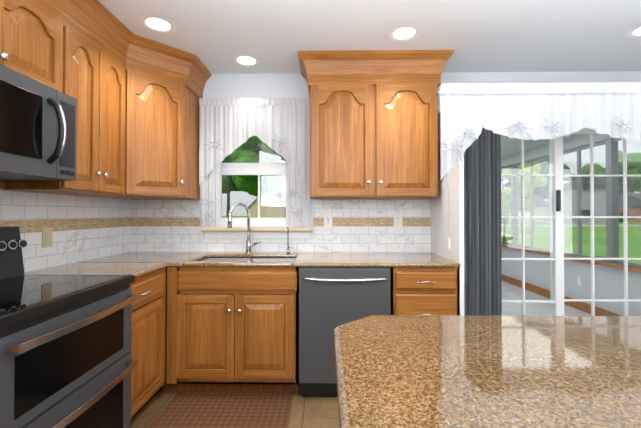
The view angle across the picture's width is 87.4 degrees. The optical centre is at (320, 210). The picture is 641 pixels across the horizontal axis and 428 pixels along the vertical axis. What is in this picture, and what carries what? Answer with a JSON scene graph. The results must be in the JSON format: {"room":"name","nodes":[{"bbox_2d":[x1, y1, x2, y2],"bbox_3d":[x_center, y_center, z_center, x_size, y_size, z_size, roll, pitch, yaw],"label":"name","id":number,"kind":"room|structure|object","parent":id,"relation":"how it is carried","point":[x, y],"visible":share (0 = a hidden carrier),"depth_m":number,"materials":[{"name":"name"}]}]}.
{"room":"kitchen","nodes":[
{"label":"kitchen","id":0,"kind":"room"},
{"bbox_2d":[10,190,126,272],"bbox_3d":[-1.732,0.026,0.339,0.120,2.440,5.320,0,-1,1],"label":"wall","id":1,"kind":"structure","parent":0,"point":[67,194],"depth_m":2.17,"materials":[{"name":"white paint"}]},
{"bbox_2d":[0,0,63,92],"bbox_3d":[-1.491,-0.780,1.354,0.328,0.410,0.760,0,-1,1],"label":"upper cabinet","id":2,"kind":"object","parent":1,"relation":"attached to","point":[31,42],"depth_m":1.54,"materials":[{"name":"brown wood"}]},
{"bbox_2d":[0,64,76,180],"bbox_3d":[-1.416,-0.364,1.348,0.477,0.420,0.750,0,-1,1],"label":"microwave","id":3,"kind":"object","parent":2,"relation":"attached to","point":[38,127],"visible":1,"depth_m":1.48,"materials":[{"name":"grey metal"}]},
{"bbox_2d":[0,28,127,195],"bbox_3d":[-1.459,-0.541,2.025,0.371,0.875,0.589,0,-1,1],"label":"upper cabinet","id":4,"kind":"object","parent":1,"relation":"attached to","point":[98,81],"depth_m":1.96,"materials":[{"name":"brown wood"}]},
{"bbox_2d":[0,189,131,271],"bbox_3d":[-1.644,0.099,1.814,0.008,0.494,2.100,0,-1,1],"label":"tile backsplash","id":5,"kind":"structure","parent":1,"relation":"attached to","point":[84,228],"depth_m":2.16,"materials":[{"name":"tile"}]},
{"bbox_2d":[42,228,51,247],"bbox_3d":[-1.633,0.165,2.006,0.008,0.115,0.070,0,-1,1],"label":"electrical outlet plate","id":6,"kind":"object","parent":5,"relation":"attached to","point":[46,237],"depth_m":2.00,"materials":[{"name":"beige plastic"}]},
{"bbox_2d":[32,0,130,31],"bbox_3d":[-1.150,-1.070,1.553,0.388,0.226,0.403,0,-1,1],"label":"crown molding","id":7,"kind":"structure","parent":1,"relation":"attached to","point":[86,15],"depth_m":1.84,"materials":[{"name":"brown wood"}]},
{"bbox_2d":[84,32,163,55],"bbox_3d":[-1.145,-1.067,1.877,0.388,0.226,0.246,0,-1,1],"label":"crown molding","id":8,"kind":"structure","parent":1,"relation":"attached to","point":[118,43],"depth_m":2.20,"materials":[{"name":"brown wood"}]},
{"bbox_2d":[95,68,199,198],"bbox_3d":[-1.332,-0.536,2.544,0.611,0.875,0.664,0,-1,1],"label":"upper cabinet","id":9,"kind":"object","parent":1,"relation":"attached to","point":[137,97],"depth_m":2.39,"materials":[{"name":"brown wood"}]},
{"bbox_2d":[116,44,179,67],"bbox_3d":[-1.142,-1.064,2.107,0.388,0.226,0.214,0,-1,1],"label":"crown molding","id":10,"kind":"structure","parent":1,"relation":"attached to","point":[170,58],"depth_m":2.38,"materials":[{"name":"brown wood"}]},
{"bbox_2d":[168,76,187,187],"bbox_3d":[-1.174,-0.535,2.409,0.292,0.729,0.292,0,-1,1],"label":"upper cabinet","id":11,"kind":"object","parent":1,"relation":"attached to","point":[177,94],"depth_m":2.50,"materials":[{"name":"brown wood"}]},
{"bbox_2d":[131,281,590,427],"bbox_3d":[1.157,1.305,2.263,5.840,0.080,9.520,0,-1,1],"label":"floor","id":12,"kind":"structure","parent":0,"point":[314,412],"depth_m":2.19,"materials":[{"name":"tile"}]},
{"bbox_2d":[0,227,137,427],"bbox_3d":[-1.266,0.668,1.350,0.743,1.175,0.726,0,-1,1],"label":"stove","id":13,"kind":"object","parent":12,"relation":"on","point":[66,361],"visible":1,"depth_m":1.32,"materials":[{"name":"grey metal"}]},
{"bbox_2d":[129,258,208,405],"bbox_3d":[-1.298,0.826,2.539,0.677,0.882,0.647,0,-1,1],"label":"base cabinet","id":14,"kind":"object","parent":12,"relation":"on","point":[170,336],"depth_m":2.23,"materials":[{"name":"brown wood"}]},
{"bbox_2d":[24,260,175,277],"bbox_3d":[-1.314,0.362,1.973,0.660,0.030,0.508,0,-1,1],"label":"countertop","id":15,"kind":"structure","parent":14,"relation":"on","point":[137,264],"depth_m":2.03,"materials":[{"name":"stone"}]},
{"bbox_2d":[91,252,460,267],"bbox_3d":[-0.354,0.367,2.532,2.565,0.030,0.639,0,-1,1],"label":"countertop","id":16,"kind":"structure","parent":14,"relation":"on","point":[186,259],"depth_m":2.43,"materials":[{"name":"stone"}]},
{"bbox_2d":[189,258,295,294],"bbox_3d":[-0.556,0.487,2.499,0.726,0.208,0.393,0,-1,1],"label":"sink basin","id":17,"kind":"object","parent":16,"relation":"in","point":[249,259],"visible":0.06,"depth_m":2.68,"materials":[{"name":"silver metal"}]},
{"bbox_2d":[227,203,291,253],"bbox_3d":[-0.478,0.148,2.679,0.498,0.412,0.169,0,-1,1],"label":"faucet","id":18,"kind":"object","parent":16,"relation":"on","point":[249,244],"visible":1,"depth_m":2.72,"materials":[{"name":"silver metal"}]},
{"bbox_2d":[148,392,292,427],"bbox_3d":[-0.588,1.255,2.077,0.807,0.016,0.454,0,-1,1],"label":"anti-fatigue mat","id":19,"kind":"object","parent":12,"relation":"on","point":[221,410],"visible":0.98,"depth_m":2.08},
{"bbox_2d":[299,267,390,396],"bbox_3d":[0.164,0.827,2.493,0.602,0.881,0.660,0,-1,1],"label":"dishwasher","id":20,"kind":"object","parent":12,"relation":"on","point":[331,299],"visible":0.56,"depth_m":2.21,"materials":[{"name":"grey metal"}]},
{"bbox_3d":[1.313,0.803,-0.367,2.508,0.872,2.715,0,-1,1],"label":"kitchen island","id":21,"kind":"object","parent":12,"relation":"on","visible":0},
{"bbox_2d":[334,315,640,427],"bbox_3d":[1.318,0.344,-0.353,2.600,0.046,2.835,0,-1,1],"label":"island countertop","id":22,"kind":"structure","parent":21,"relation":"on","point":[416,371],"depth_m":0.69,"materials":[{"name":"stone"}]},
{"bbox_2d":[98,0,640,73],"bbox_3d":[1.126,-1.225,0.248,5.840,0.060,5.440,0,-1,1],"label":"ceiling","id":23,"kind":"structure","parent":0,"point":[218,36],"depth_m":2.19,"materials":[{"name":"white paint"}]},
{"bbox_2d":[139,15,175,33],"bbox_3d":[-1.022,-1.173,2.119,0.202,0.005,0.202,0,-1,1],"label":"recessed light","id":24,"kind":"object","parent":23,"relation":"in","point":[160,24],"depth_m":2.12,"materials":[{"name":"white"}]},
{"bbox_2d":[233,55,259,66],"bbox_3d":[-0.577,-1.168,2.625,0.203,0.005,0.191,0,-1,1],"label":"recessed light","id":25,"kind":"object","parent":23,"relation":"in","point":[243,60],"depth_m":2.62,"materials":[{"name":"white"}]},
{"bbox_2d":[388,25,420,41],"bbox_3d":[0.553,-1.172,2.225,0.206,0.005,0.199,0,-1,1],"label":"recessed light","id":26,"kind":"object","parent":23,"relation":"in","point":[402,33],"depth_m":2.22,"materials":[{"name":"white"}]},
{"bbox_2d":[627,25,640,37],"bbox_3d":[2.088,-1.173,2.199,0.135,0.005,0.147,0,-1,1],"label":"recessed light","id":27,"kind":"object","parent":23,"relation":"in","point":[636,32],"depth_m":2.22,"materials":[{"name":"white plastic"}]},
{"bbox_2d":[203,71,640,238],"bbox_3d":[1.166,0.051,2.895,5.840,2.440,0.120,0,-1,1],"label":"wall","id":28,"kind":"structure","parent":0,"point":[288,85],"depth_m":2.87,"materials":[{"name":"white paint"}]},
{"bbox_2d":[168,50,210,97],"bbox_3d":[-1.135,-1.060,2.546,0.388,0.226,0.664,0,-1,1],"label":"crown molding","id":29,"kind":"structure","parent":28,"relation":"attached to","point":[192,73],"depth_m":2.58,"materials":[{"name":"brown wood"}]},
{"bbox_2d":[197,98,309,226],"bbox_3d":[-0.556,-0.394,2.814,0.945,1.072,0.101,0,-1,1],"label":"curtain","id":30,"kind":"object","parent":28,"relation":"hanging from","point":[278,126],"visible":1,"depth_m":2.79,"materials":[{"name":"fabric"}]},
{"bbox_2d":[200,137,312,237],"bbox_3d":[-0.534,-0.317,2.879,0.940,1.115,0.170,0,-1,1],"label":"window","id":31,"kind":"structure","parent":28,"relation":"in","point":[253,168],"depth_m":2.89,"materials":[{"name":"white"}]},
{"bbox_2d":[132,199,430,251],"bbox_3d":[-0.350,0.132,2.852,2.566,0.448,0.009,0,-1,1],"label":"tile backsplash","id":32,"kind":"structure","parent":28,"relation":"attached to","point":[158,225],"depth_m":2.84,"materials":[{"name":"tile"}]},
{"bbox_2d":[324,213,331,226],"bbox_3d":[0.065,0.086,2.837,0.072,0.116,0.009,0,-1,1],"label":"electrical outlet plate","id":33,"kind":"object","parent":32,"relation":"attached to","point":[327,216],"depth_m":2.84,"materials":[{"name":"white plastic"}]},
{"bbox_2d":[394,213,401,226],"bbox_3d":[0.655,0.086,2.828,0.072,0.116,0.008,0,-1,1],"label":"electrical outlet plate","id":34,"kind":"object","parent":32,"relation":"attached to","point":[397,216],"depth_m":2.83,"materials":[{"name":"white plastic"}]},
{"bbox_2d":[298,50,453,198],"bbox_3d":[0.407,-0.634,2.653,1.146,1.075,0.395,0,-1,1],"label":"upper cabinet","id":35,"kind":"object","parent":28,"relation":"attached to","point":[373,124],"visible":1,"depth_m":2.52,"materials":[{"name":"brown wood"}]},
{"bbox_2d":[464,127,501,315],"bbox_3d":[1.993,0.231,2.681,1.980,2.015,0.089,0,-1,1],"label":"vertical blinds","id":36,"kind":"object","parent":28,"relation":"attached to","point":[482,237],"visible":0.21,"depth_m":2.67,"materials":[{"name":"grey fabric"}]},
{"bbox_2d":[501,128,640,315],"bbox_3d":[2.063,0.211,2.869,2.075,2.120,0.124,0,-1,1],"label":"sliding glass door","id":37,"kind":"structure","parent":28,"relation":"attached to","point":[557,259],"depth_m":2.88,"materials":[{"name":"white"}]},
{"bbox_2d":[431,113,463,315],"bbox_3d":[0.946,0.252,2.534,0.030,2.030,0.605,0,-1,1],"label":"wall","id":38,"kind":"structure","parent":0,"point":[439,224],"depth_m":2.39,"materials":[{"name":"white paint"}]},
{"bbox_2d":[447,171,449,248],"bbox_3d":[0.922,-0.189,2.421,0.014,0.930,0.030,0,-1,1],"label":"cord","id":39,"kind":"object","parent":38,"relation":"attached to","point":[448,243],"visible":0.77,"depth_m":2.42,"materials":[{"name":"white plastic"}]},
{"bbox_2d":[436,82,640,178],"bbox_3d":[1.841,-0.504,2.185,2.140,0.635,0.082,0,-1,1],"label":"valance","id":40,"kind":"object","parent":38,"relation":"attached to","point":[525,111],"visible":1,"depth_m":2.17,"materials":[{"name":"fabric"}]},
{"bbox_2d":[501,135,569,156],"bbox_3d":[1.848,-1.058,5.046,3.300,0.100,4.180,0,-1,1],"label":"ceiling","id":41,"kind":"structure","parent":0,"point":[513,146],"depth_m":5.15,"materials":[{"name":"white paint"}]},
{"bbox_2d":[501,135,640,315],"bbox_3d":[3.448,0.132,5.011,0.100,2.480,4.180,0,-1,1],"label":"wall","id":42,"kind":"structure","parent":0,"point":[602,269],"depth_m":4.44,"materials":[{"name":"grey"}]},
{"bbox_2d":[501,138,640,315],"bbox_3d":[3.423,0.239,4.990,0.150,2.135,4.220,0,-1,1],"label":"sunroom windows","id":43,"kind":"structure","parent":42,"relation":"attached to","point":[610,205],"depth_m":4.24,"materials":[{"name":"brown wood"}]},
{"label":"outside","id":44,"kind":"structure","parent":0,"visible":0},
{"bbox_2d":[222,216,640,263],"bbox_3d":[49.403,2.451,72.104,340.000,0.200,260.000,0,-1,1],"label":"ground","id":45,"kind":"structure","parent":44,"point":[566,240],"depth_m":21.92,"materials":[{"name":"green plant"}]},
{"bbox_2d":[222,156,240,217],"bbox_3d":[-13.556,-5.239,47.646,12.057,14.706,13.399,0,-1,1],"label":"tree","id":46,"kind":"object","parent":45,"relation":"on","point":[230,184],"depth_m":43.51,"materials":[{"name":"green plant"}]},
{"bbox_2d":[226,136,285,196],"bbox_3d":[-7.702,-4.858,41.191,11.666,13.817,13.234,0,-1,1],"label":"tree","id":47,"kind":"object","parent":45,"relation":"on","point":[253,141],"depth_m":37.43,"materials":[{"name":"green plant"}]},
{"bbox_2d":[232,142,285,217],"bbox_3d":[-3.810,-4.163,36.176,11.666,12.332,11.721,0,-1,1],"label":"tree","id":48,"kind":"object","parent":45,"relation":"on","point":[267,179],"depth_m":34.30,"materials":[{"name":"green plant"}]},
{"bbox_2d":[248,195,285,217],"bbox_3d":[-4.547,0.337,28.922,3.140,3.180,3.300,0,-1,-6],"label":"shed","id":49,"kind":"object","parent":45,"relation":"on","point":[270,200],"depth_m":27.44,"materials":[{"name":"beige"}]},
{"bbox_2d":[272,191,285,206],"bbox_3d":[-0.449,-0.677,48.874,12.700,5.600,8.700,0,-1,1],"label":"house","id":50,"kind":"structure","parent":45,"relation":"on","point":[275,195],"depth_m":45.83,"materials":[{"name":"brick"}]},
{"bbox_2d":[501,162,547,241],"bbox_3d":[8.091,-0.387,14.703,3.635,4.354,3.023,0,-1,1],"label":"tree","id":51,"kind":"object","parent":45,"relation":"on","point":[539,183],"depth_m":13.76,"materials":[{"name":"green plant"}]},
{"bbox_2d":[506,195,548,222],"bbox_3d":[37.285,-0.325,64.311,10.700,5.200,7.700,0,-1,-16],"label":"house","id":52,"kind":"structure","parent":45,"relation":"on","point":[541,211],"depth_m":61.63,"materials":[{"name":"white"}]},
{"bbox_2d":[504,159,576,198],"bbox_3d":[50.982,-6.617,80.694,15.911,18.113,16.707,0,-1,1],"label":"tree","id":53,"kind":"object","parent":45,"relation":"on","point":[537,190],"depth_m":77.53,"materials":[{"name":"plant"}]},
{"bbox_2d":[501,214,622,257],"bbox_3d":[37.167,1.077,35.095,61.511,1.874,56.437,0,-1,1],"label":"bush","id":54,"kind":"object","parent":45,"relation":"on","point":[620,219],"depth_m":58.69,"materials":[{"name":"green plant"}]},
{"bbox_2d":[501,224,640,237],"bbox_3d":[48.874,1.978,36.611,340.000,0.050,29.000,0,-1,1],"label":"street","id":55,"kind":"structure","parent":45,"relation":"on","point":[564,225],"depth_m":44.89,"materials":[{"name":"grey asphalt"}]},
{"bbox_2d":[564,174,621,223],"bbox_3d":[46.195,-1.886,58.192,8.700,8.200,8.700,0,-1,39],"label":"house","id":56,"kind":"structure","parent":45,"relation":"on","point":[586,201],"depth_m":54.98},
{"bbox_2d":[581,150,640,192],"bbox_3d":[74.676,-6.117,84.329,16.060,17.185,17.449,0,-1,1],"label":"tree","id":57,"kind":"object","parent":45,"relation":"on","point":[633,164],"depth_m":79.32,"materials":[{"name":"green plant"}]},
{"bbox_2d":[618,165,634,193],"bbox_3d":[69.475,-4.082,76.870,6.800,12.960,6.467,0,-1,1],"label":"tree","id":58,"kind":"object","parent":45,"relation":"on","point":[620,190],"depth_m":76.03,"materials":[{"name":"brown plant"}]},
{"bbox_2d":[619,189,640,221],"bbox_3d":[62.021,-0.954,66.497,11.700,6.500,9.950,0,-1,-28],"label":"brick house","id":59,"kind":"structure","parent":45,"relation":"on","point":[635,202],"depth_m":62.39,"materials":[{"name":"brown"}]}
]}

